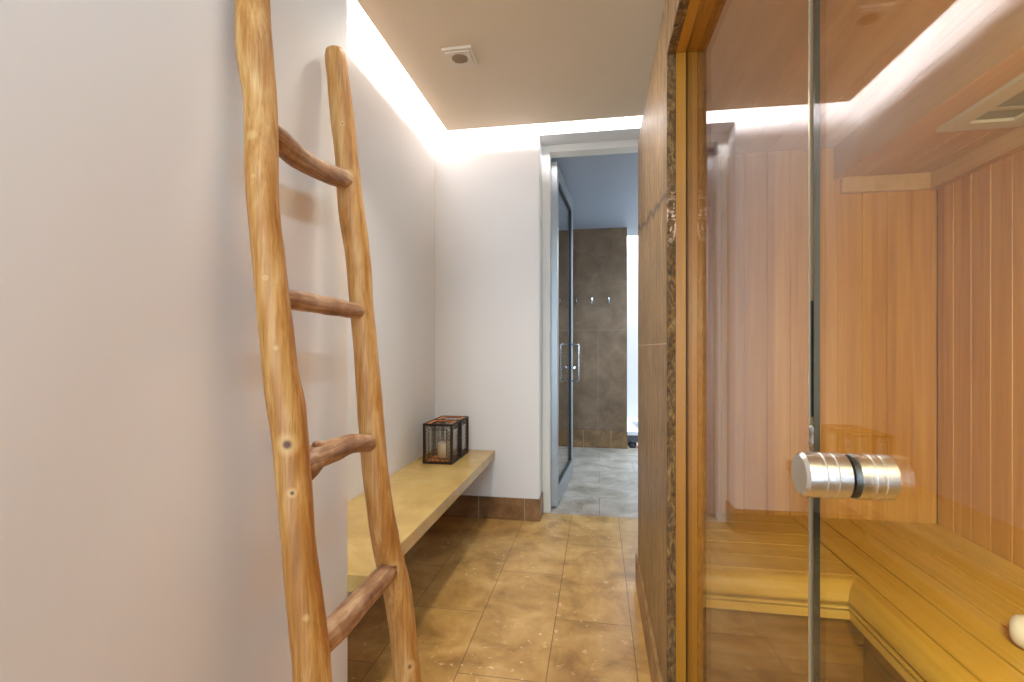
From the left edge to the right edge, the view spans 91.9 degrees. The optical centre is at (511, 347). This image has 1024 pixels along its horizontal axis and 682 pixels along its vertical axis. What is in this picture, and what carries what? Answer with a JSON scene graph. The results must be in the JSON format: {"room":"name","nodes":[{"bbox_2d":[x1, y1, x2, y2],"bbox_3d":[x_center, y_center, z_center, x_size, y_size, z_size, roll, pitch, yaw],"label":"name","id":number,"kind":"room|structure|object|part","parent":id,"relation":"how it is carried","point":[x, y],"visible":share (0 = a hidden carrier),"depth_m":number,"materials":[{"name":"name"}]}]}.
{"room":"sauna anteroom","nodes":[
{"label":"sauna anteroom","id":0,"kind":"room"},
{"bbox_2d":[0,0,346,681],"bbox_3d":[-1.019,-0.250,-0.259,0.480,2.700,3.540,0,0,10],"label":"wall","id":1,"kind":"structure","parent":0,"point":[140,541],"depth_m":0.81,"materials":[{"name":"white paint"}]},
{"bbox_2d":[347,0,434,596],"bbox_3d":[-0.731,-0.250,2.395,0.140,2.700,1.790,0,0,10],"label":"wall","id":2,"kind":"structure","parent":0,"point":[395,124],"depth_m":2.63,"materials":[{"name":"white paint"}]},
{"bbox_2d":[347,448,494,591],"bbox_3d":[-0.462,0.686,2.349,0.405,0.052,1.790,0,0,10],"label":"stone bench","id":3,"kind":"object","parent":2,"relation":"attached to","point":[421,493],"visible":0.33,"depth_m":2.11,"materials":[{"name":"beige stone"}]},
{"bbox_2d":[423,419,459,464],"bbox_3d":[-0.409,0.546,2.898,0.174,0.228,0.174,0,0,10],"label":"lantern","id":4,"kind":"object","parent":3,"relation":"on","point":[432,424],"visible":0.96,"depth_m":2.84,"materials":[{"name":"black metal"}]},
{"bbox_3d":[-0.490,0.546,2.912,0.002,0.211,0.154,0,0,10],"label":"pierced panel","id":5,"kind":"part","parent":4,"relation":"part of","materials":[{"name":"brown metal"}]},
{"bbox_3d":[-0.423,0.546,2.817,0.154,0.211,0.002,0,0,10],"label":"pierced panel","id":6,"kind":"part","parent":4,"relation":"part of","materials":[{"name":"brown metal"}]},
{"bbox_2d":[428,455,455,461],"bbox_3d":[-0.409,0.652,2.898,0.142,0.012,0.142,0,0,10],"label":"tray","id":7,"kind":"object","parent":4,"relation":"on","point":[435,459],"depth_m":2.84,"materials":[{"name":"metal"}]},
{"bbox_2d":[437,438,449,459],"bbox_3d":[-0.395,0.583,2.895,0.088,0.125,0.088,0,0,10],"label":"candle jar","id":8,"kind":"object","parent":4,"relation":"in","point":[441,446],"visible":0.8,"depth_m":2.86,"materials":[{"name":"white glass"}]},
{"bbox_3d":[-0.395,0.546,2.979,0.154,0.211,0.002,0,0,10],"label":"pierced panel","id":9,"kind":"part","parent":4,"relation":"part of","materials":[{"name":"brown metal"}]},
{"bbox_3d":[-0.328,0.546,2.884,0.002,0.211,0.154,0,0,10],"label":"pierced panel","id":10,"kind":"part","parent":4,"relation":"part of","materials":[{"name":"brown metal"}]},
{"bbox_2d":[435,416,468,457],"bbox_3d":[-0.376,0.546,3.067,0.174,0.228,0.174,0,0,10],"label":"lantern","id":11,"kind":"object","parent":3,"relation":"on","point":[462,419],"visible":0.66,"depth_m":3.10,"materials":[{"name":"black metal"}]},
{"bbox_3d":[-0.456,0.546,3.081,0.002,0.211,0.154,0,0,10],"label":"pierced panel","id":12,"kind":"part","parent":11,"relation":"part of","materials":[{"name":"brown metal"}]},
{"bbox_3d":[-0.390,0.546,2.986,0.154,0.211,0.002,0,0,10],"label":"pierced panel","id":13,"kind":"part","parent":11,"relation":"part of","materials":[{"name":"brown metal"}]},
{"bbox_2d":[447,431,457,452],"bbox_3d":[-0.366,0.583,3.065,0.088,0.125,0.088,0,0,10],"label":"candle jar","id":14,"kind":"object","parent":11,"relation":"in","point":[448,438],"visible":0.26,"depth_m":3.03,"materials":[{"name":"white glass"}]},
{"bbox_3d":[-0.362,0.546,3.147,0.154,0.211,0.002,0,0,10],"label":"pierced panel","id":15,"kind":"part","parent":11,"relation":"part of","materials":[{"name":"brown metal"}]},
{"bbox_3d":[-0.295,0.546,3.053,0.002,0.211,0.154,0,0,10],"label":"pierced panel","id":16,"kind":"part","parent":11,"relation":"part of","materials":[{"name":"brown metal"}]},
{"bbox_2d":[357,0,664,130],"bbox_3d":[0.324,-1.379,0.353,2.392,0.018,5.207,0,0,10],"label":"ceiling","id":17,"kind":"structure","parent":0,"point":[540,61],"depth_m":2.31,"materials":[{"name":"beige paint"}]},
{"bbox_2d":[441,45,477,67],"bbox_3d":[-0.242,-1.359,2.316,0.140,0.022,0.140,0,0,10],"label":"ceiling vent","id":18,"kind":"object","parent":17,"relation":"in","point":[456,56],"visible":1,"depth_m":2.29,"materials":[{"name":"beige plastic"}]},
{"bbox_2d":[452,54,467,63],"bbox_3d":[-0.243,-1.351,2.311,0.076,0.008,0.076,0,0,10],"label":"grille","id":19,"kind":"object","parent":18,"relation":"attached to","point":[456,58],"depth_m":2.31,"materials":[{"name":"brown"}]},
{"bbox_2d":[435,114,642,498],"bbox_3d":[0.758,-0.250,3.192,2.800,2.700,0.290,0,0,10],"label":"wall","id":20,"kind":"structure","parent":0,"point":[488,181],"depth_m":3.20,"materials":[{"name":"white paint"}]},
{"bbox_2d":[441,492,542,521],"bbox_3d":[-0.151,1.030,3.281,0.700,0.140,0.177,0,0,10],"label":"baseboard","id":21,"kind":"structure","parent":20,"relation":"attached to","point":[506,508],"depth_m":3.18,"materials":[{"name":"tile"}]},
{"bbox_2d":[542,139,637,512],"bbox_3d":[0.696,-0.126,3.277,0.990,2.452,0.105,0,0,10],"label":"doorway","id":22,"kind":"structure","parent":20,"relation":"in","point":[620,146],"depth_m":3.31,"materials":[{"name":"white paint"}]},
{"bbox_2d":[551,162,579,506],"bbox_3d":[0.431,-0.096,3.846,0.108,2.368,0.935,0,0,14],"label":"door","id":23,"kind":"structure","parent":22,"relation":"attached to","point":[559,482],"depth_m":3.42,"materials":[{"name":"silver metal"}]},
{"bbox_3d":[0.401,-0.105,3.858,0.008,2.150,0.802,0,0,14],"label":"glass pane","id":24,"kind":"part","parent":23,"relation":"part of","materials":[{"name":"glass"}]},
{"bbox_3d":[0.541,0.125,4.209,0.068,0.326,0.016,0,0,10],"label":"handle","id":25,"kind":"part","parent":23,"relation":"part of","materials":[{"name":"silver metal"}]},
{"bbox_2d":[559,227,626,430],"bbox_3d":[0.626,-0.110,5.611,1.313,2.420,0.170,0,0,10],"label":"wall","id":26,"kind":"structure","parent":0,"point":[600,254],"depth_m":5.47,"materials":[{"name":"brown tile"}]},
{"bbox_2d":[559,429,626,448],"bbox_3d":[0.611,1.005,5.517,1.316,0.190,0.020,0,0,10],"label":"baseboard","id":27,"kind":"structure","parent":26,"relation":"attached to","point":[581,438],"depth_m":5.45,"materials":[{"name":"tile"}]},
{"bbox_2d":[551,152,637,235],"bbox_3d":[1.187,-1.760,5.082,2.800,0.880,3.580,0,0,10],"label":"ceiling","id":28,"kind":"structure","parent":0,"point":[603,189],"depth_m":4.15,"materials":[{"name":"grey paint"}]},
{"bbox_2d":[347,445,865,681],"bbox_3d":[0.624,1.140,2.277,3.050,0.080,9.300,0,0,10],"label":"floor","id":29,"kind":"structure","parent":0,"point":[554,598],"depth_m":2.19,"materials":[{"name":"tile"}]},
{"bbox_2d":[234,0,421,681],"bbox_3d":[-0.390,0.121,1.150,0.265,1.966,0.494,0,0,10],"label":"ladder","id":30,"kind":"object","parent":29,"relation":"on","point":[313,636],"visible":1,"depth_m":0.95,"materials":[{"name":"brown wood"}]},
{"bbox_3d":[-0.426,0.121,0.955,0.258,1.965,0.093,0,0,10],"label":"rail","id":31,"kind":"part","parent":30,"relation":"part of","materials":[{"name":"brown wood"}]},
{"bbox_3d":[-0.354,0.158,1.307,0.270,1.892,0.111,0,0,-15],"label":"rail","id":32,"kind":"part","parent":30,"relation":"part of","materials":[{"name":"brown wood"}]},
{"bbox_2d":[627,418,637,444],"bbox_3d":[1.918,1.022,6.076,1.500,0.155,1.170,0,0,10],"label":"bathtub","id":33,"kind":"object","parent":29,"relation":"on","point":[632,423],"visible":0.11,"depth_m":5.67,"materials":[{"name":"white ceramic"}]},
{"bbox_2d":[628,441,637,447],"bbox_3d":[1.351,1.062,5.490,0.139,0.076,0.120,0,0,10],"label":"slipper","id":34,"kind":"object","parent":29,"relation":"on","point":[635,445],"visible":0.9,"depth_m":5.46,"materials":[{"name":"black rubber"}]},
{"bbox_2d":[703,511,1023,681],"bbox_3d":[0.912,0.925,0.503,1.053,0.441,3.193,0,0,10],"label":"bench","id":35,"kind":"object","parent":29,"relation":"on","point":[926,602],"visible":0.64,"depth_m":1.55,"materials":[{"name":"brown wood"}]},
{"bbox_3d":[0.869,0.716,1.849,0.507,0.022,0.553,0,0,10],"label":"seat","id":36,"kind":"part","parent":35,"relation":"part of","materials":[{"name":"brown wood"}]},
{"bbox_2d":[1009,614,1023,648],"bbox_3d":[1.276,0.664,1.073,0.076,0.081,0.280,0,0,-44],"label":"rolled towel","id":37,"kind":"object","parent":35,"relation":"on","point":[1016,622],"visible":1,"depth_m":1.15,"materials":[{"name":"beige fabric"}]},
{"bbox_2d":[627,236,637,417],"bbox_3d":[1.485,-0.550,6.796,2.800,3.300,0.100,0,0,10],"label":"wall","id":38,"kind":"structure","parent":0,"point":[632,241],"depth_m":6.72,"materials":[{"name":"white paint"}]},
{"bbox_2d":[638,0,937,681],"bbox_3d":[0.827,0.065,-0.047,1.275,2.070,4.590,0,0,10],"label":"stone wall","id":39,"kind":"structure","parent":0,"point":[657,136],"depth_m":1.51,"materials":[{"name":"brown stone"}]},
{"bbox_2d":[635,553,662,681],"bbox_3d":[0.502,1.030,1.841,0.012,0.140,0.980,0,0,10],"label":"baseboard","id":40,"kind":"structure","parent":39,"relation":"attached to","point":[652,655],"depth_m":1.78,"materials":[{"name":"tile"}]},
{"bbox_2d":[676,0,721,681],"bbox_3d":[0.314,0.065,0.383,0.072,2.070,2.062,0,0,10],"label":"surround","id":41,"kind":"object","parent":39,"relation":"attached to","point":[700,17],"visible":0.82,"depth_m":1.34,"materials":[{"name":"brown wood"}]},
{"bbox_3d":[0.463,0.150,1.371,0.026,1.900,0.060,0,0,10],"label":"post","id":42,"kind":"part","parent":41,"relation":"part of","materials":[{"name":"brown wood"}]},
{"bbox_3d":[0.502,0.135,1.366,0.038,1.930,0.060,0,0,10],"label":"post","id":43,"kind":"part","parent":41,"relation":"part of","materials":[{"name":"brown wood"}]},
{"bbox_2d":[808,0,813,681],"bbox_3d":[0.417,0.149,0.982,0.011,1.896,0.839,0,0,9],"label":"glass panel","id":44,"kind":"object","parent":41,"relation":"attached to","point":[810,2],"visible":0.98,"depth_m":0.58,"materials":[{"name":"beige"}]},
{"bbox_2d":[791,0,901,681],"bbox_3d":[0.253,0.148,-0.008,0.084,1.887,1.170,0,0,9],"label":"door","id":45,"kind":"structure","parent":41,"relation":"attached to","point":[816,474],"depth_m":0.57,"materials":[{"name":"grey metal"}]},
{"bbox_3d":[0.314,0.129,0.503,0.041,0.045,0.045,0,0,9],"label":"knob","id":46,"kind":"part","parent":45,"relation":"part of","materials":[{"name":"silver metal"}]},
{"bbox_2d":[846,454,862,497],"bbox_3d":[0.342,0.129,0.499,0.001,0.043,0.043,0,0,9],"label":"washer","id":47,"kind":"object","parent":45,"relation":"in","point":[854,462],"depth_m":0.48,"materials":[{"name":"black rubber"}]},
{"bbox_3d":[0.360,0.129,0.496,0.035,0.045,0.045,0,0,9],"label":"knob","id":48,"kind":"part","parent":45,"relation":"part of","materials":[{"name":"silver metal"}]},
{"bbox_2d":[834,0,1023,193],"bbox_3d":[1.246,-0.733,0.443,0.380,0.195,3.200,0,0,10],"label":"trim","id":49,"kind":"structure","parent":39,"relation":"attached to","point":[998,40],"depth_m":1.56,"materials":[{"name":"brown wood"}]},
{"bbox_2d":[703,148,936,523],"bbox_3d":[1.176,0.105,2.120,1.092,1.990,0.080,0,0,10],"label":"wall","id":50,"kind":"structure","parent":0,"point":[878,250],"depth_m":2.07,"materials":[{"name":"brown wood"}]},
{"bbox_2d":[703,0,1006,155],"bbox_3d":[0.895,-0.860,0.504,1.092,0.060,3.200,0,0,10],"label":"ceiling","id":51,"kind":"structure","parent":0,"point":[755,53],"depth_m":1.43,"materials":[{"name":"brown wood"}]},
{"bbox_2d":[845,53,1023,176],"bbox_3d":[1.258,-0.765,0.441,0.357,0.130,3.200,0,0,10],"label":"ceiling","id":52,"kind":"structure","parent":0,"point":[924,149],"depth_m":1.68,"materials":[{"name":"brown wood"}]},
{"bbox_2d":[937,73,1023,131],"bbox_3d":[1.380,-0.694,1.049,0.230,0.012,1.040,0,0,10],"label":"ceiling panel","id":53,"kind":"object","parent":52,"relation":"attached to","point":[1004,107],"visible":1,"depth_m":1.46,"materials":[{"name":"beige wood"}]},
{"bbox_2d":[938,149,1023,568],"bbox_3d":[1.492,0.105,0.401,0.118,1.990,3.200,0,0,10],"label":"wall","id":54,"kind":"structure","parent":0,"point":[981,212],"depth_m":1.75,"materials":[{"name":"brown wood"}]}
]}

